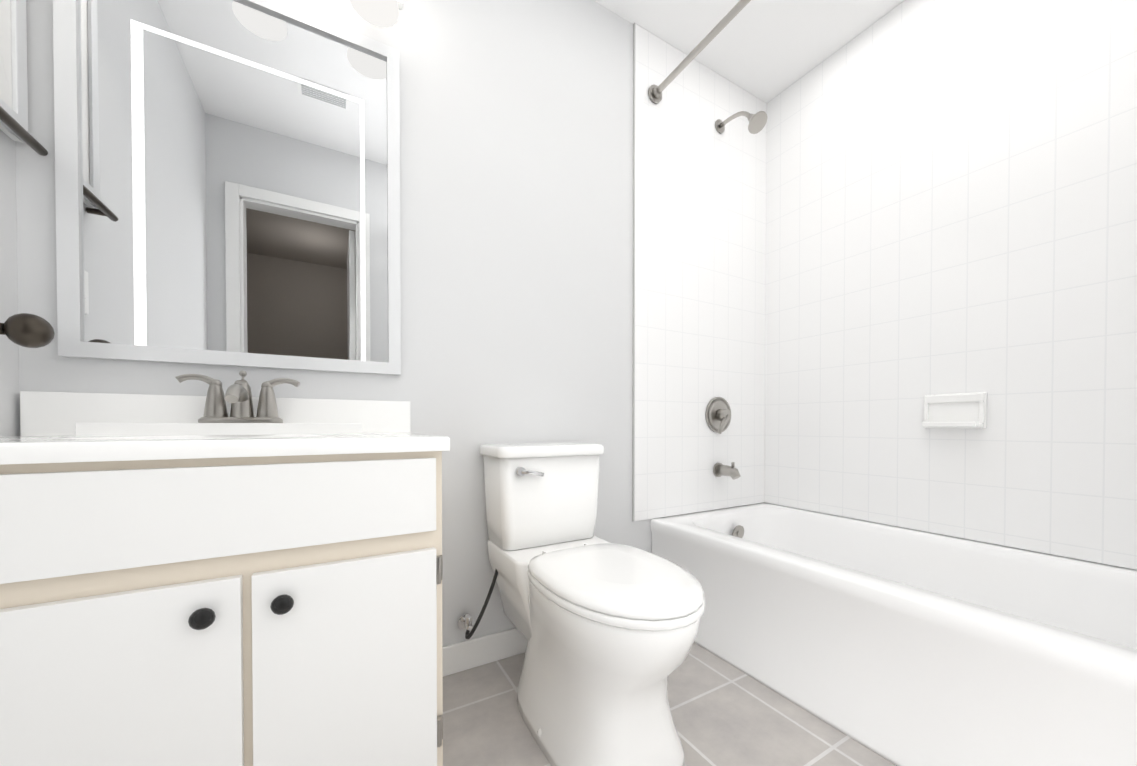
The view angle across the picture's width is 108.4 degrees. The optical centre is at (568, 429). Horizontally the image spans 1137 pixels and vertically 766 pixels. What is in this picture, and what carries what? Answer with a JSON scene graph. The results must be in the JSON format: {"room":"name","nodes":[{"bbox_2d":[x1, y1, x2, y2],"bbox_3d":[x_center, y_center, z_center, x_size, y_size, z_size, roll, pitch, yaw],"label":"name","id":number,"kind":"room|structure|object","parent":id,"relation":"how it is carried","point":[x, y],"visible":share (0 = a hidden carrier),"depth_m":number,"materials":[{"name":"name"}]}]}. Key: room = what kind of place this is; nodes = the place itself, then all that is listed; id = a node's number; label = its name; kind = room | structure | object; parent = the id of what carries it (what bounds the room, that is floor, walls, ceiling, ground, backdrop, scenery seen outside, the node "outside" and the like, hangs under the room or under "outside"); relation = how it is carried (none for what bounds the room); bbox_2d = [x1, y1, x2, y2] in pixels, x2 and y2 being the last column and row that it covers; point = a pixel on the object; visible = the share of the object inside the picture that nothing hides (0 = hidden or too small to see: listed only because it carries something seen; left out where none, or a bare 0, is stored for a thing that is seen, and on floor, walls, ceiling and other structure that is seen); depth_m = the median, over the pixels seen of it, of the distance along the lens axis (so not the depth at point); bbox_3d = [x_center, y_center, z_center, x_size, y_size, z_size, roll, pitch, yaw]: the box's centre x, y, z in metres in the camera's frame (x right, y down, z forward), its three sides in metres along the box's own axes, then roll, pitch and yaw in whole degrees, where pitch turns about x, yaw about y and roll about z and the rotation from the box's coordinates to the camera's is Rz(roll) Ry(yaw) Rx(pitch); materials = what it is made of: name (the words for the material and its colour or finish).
{"room":"bathroom","nodes":[
{"label":"bathroom","id":0,"kind":"room"},
{"bbox_2d":[0,129,19,436],"bbox_3d":[-0.829,-0.418,0.150,0.100,2.460,1.620,0,1,-29],"label":"wall","id":1,"kind":"structure","parent":0,"point":[9,394],"depth_m":0.86,"materials":[{"name":"white paint"}]},
{"bbox_2d":[0,0,47,155],"bbox_3d":[-1.074,-0.923,0.736,0.052,0.667,0.330,0,1,-29],"label":"picture","id":2,"kind":"object","parent":1,"relation":"attached to","point":[13,82],"visible":0.98,"depth_m":0.84,"materials":[{"name":"white"}]},
{"bbox_2d":[0,313,54,347],"bbox_3d":[-1.062,-0.190,0.779,0.108,0.066,0.065,0,1,-29],"label":"robe hook","id":3,"kind":"object","parent":1,"relation":"attached to","point":[27,330],"visible":1,"depth_m":0.78,"materials":[{"name":"brown metal"}]},
{"bbox_2d":[16,0,763,646],"bbox_3d":[-0.107,-0.434,1.546,2.730,2.460,0.100,0,1,-29],"label":"wall","id":4,"kind":"structure","parent":0,"point":[516,196],"depth_m":1.39,"materials":[{"name":"white paint"}]},
{"bbox_2d":[53,0,400,374],"bbox_3d":[-0.816,-0.649,1.071,0.699,0.970,0.022,0,1,-29],"label":"mirror","id":5,"kind":"object","parent":4,"relation":"attached to","point":[227,180],"visible":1,"depth_m":1.04,"materials":[{"name":"clear glass"}]},
{"bbox_2d":[349,0,402,27],"bbox_3d":[-0.778,-1.253,0.997,0.720,0.210,0.176,0,1,-29],"label":"sconce","id":6,"kind":"object","parent":4,"relation":"attached to","point":[381,13],"visible":1,"depth_m":1.13,"materials":[{"name":"white plastic"}]},
{"bbox_2d":[442,628,526,676],"bbox_3d":[-0.068,0.749,1.517,0.957,0.095,0.012,0,1,-29],"label":"baseboard","id":7,"kind":"structure","parent":4,"relation":"attached to","point":[472,653],"depth_m":1.37,"materials":[{"name":"white paint"}]},
{"bbox_2d":[632,23,766,520],"bbox_3d":[0.644,-0.644,1.906,0.864,2.047,0.008,0,1,-29],"label":"wall tile","id":8,"kind":"structure","parent":4,"relation":"attached to","point":[699,255],"depth_m":1.86,"materials":[{"name":"white tile"}]},
{"bbox_2d":[648,0,750,103],"bbox_3d":[0.731,-1.404,1.079,0.068,0.068,1.500,0,1,-29],"label":"shower rod","id":9,"kind":"object","parent":8,"relation":"attached to","point":[655,94],"visible":1,"depth_m":1.52,"materials":[{"name":"silver metal"}]},
{"bbox_2d":[705,397,730,433],"bbox_3d":[0.724,-0.067,1.918,0.170,0.174,0.060,0,1,-29],"label":"tub valve","id":10,"kind":"object","parent":8,"relation":"attached to","point":[718,414],"visible":1,"depth_m":1.91,"materials":[{"name":"silver metal"}]},
{"bbox_2d":[713,462,739,479],"bbox_3d":[0.739,0.189,1.895,0.068,0.079,0.120,0,1,-29],"label":"tub spout","id":11,"kind":"object","parent":8,"relation":"attached to","point":[721,469],"visible":1,"depth_m":1.88,"materials":[{"name":"silver metal"}]},
{"bbox_2d":[715,111,766,133],"bbox_3d":[0.768,-1.368,1.826,0.084,0.168,0.238,0,1,-29],"label":"shower head","id":12,"kind":"object","parent":8,"relation":"attached to","point":[757,122],"visible":1,"depth_m":1.77},
{"bbox_2d":[443,643,896,765],"bbox_3d":[0.611,0.841,0.290,3.130,0.060,3.420,0,1,-29],"label":"floor","id":13,"kind":"structure","parent":0,"point":[724,713],"depth_m":1.11,"materials":[{"name":"tile"}]},
{"bbox_2d":[0,370,449,765],"bbox_3d":[-0.698,0.330,0.845,0.782,0.948,0.553,0,1,-29],"label":"bathroom vanity","id":14,"kind":"object","parent":13,"relation":"on","point":[237,574],"visible":1,"depth_m":0.67,"materials":[{"name":"white wood"}]},
{"bbox_2d":[458,442,704,765],"bbox_3d":[0.015,0.426,1.125,0.448,0.749,0.764,0,1,-29],"label":"toilet","id":15,"kind":"object","parent":13,"relation":"on","point":[607,630],"visible":1,"depth_m":0.97,"materials":[{"name":"white ceramic"}]},
{"bbox_2d":[650,503,1136,765],"bbox_3d":[1.054,0.594,1.284,0.774,0.410,1.516,0,1,-29],"label":"bathtub","id":16,"kind":"object","parent":13,"relation":"on","point":[898,646],"visible":0.9,"depth_m":1.10,"materials":[{"name":"white ceramic"}]},
{"bbox_2d":[732,525,743,537],"bbox_3d":[0.766,0.468,1.850,0.072,0.072,0.018,0,1,-29],"label":"bathtub overflow drain","id":17,"kind":"object","parent":16,"relation":"attached to","point":[738,530],"visible":0.77,"depth_m":1.84,"materials":[{"name":"silver metal"}]},
{"bbox_2d":[594,0,904,102],"bbox_3d":[0.291,-1.696,0.827,2.730,0.080,1.720,0,1,-29],"label":"ceiling","id":18,"kind":"structure","parent":0,"point":[766,51],"depth_m":1.71,"materials":[{"name":"white paint"}]},
{"bbox_2d":[764,502,1135,569],"bbox_3d":[1.461,-0.433,1.445,0.100,2.460,1.620,0,1,-29],"label":"wall","id":19,"kind":"structure","parent":0,"point":[964,538],"depth_m":1.44,"materials":[{"name":"white tile"}]},
{"bbox_2d":[765,0,1136,569],"bbox_3d":[1.391,-0.639,1.456,0.008,2.047,1.511,0,1,-29],"label":"wall tile","id":20,"kind":"structure","parent":19,"relation":"attached to","point":[951,196],"depth_m":1.44,"materials":[{"name":"white tile"}]},
{"bbox_2d":[922,392,986,428],"bbox_3d":[1.356,-0.066,1.453,0.060,0.125,0.170,0,1,-29],"label":"soap dish","id":21,"kind":"object","parent":20,"relation":"attached to","point":[961,411],"visible":1,"depth_m":1.45,"materials":[{"name":"white ceramic"}]}
]}

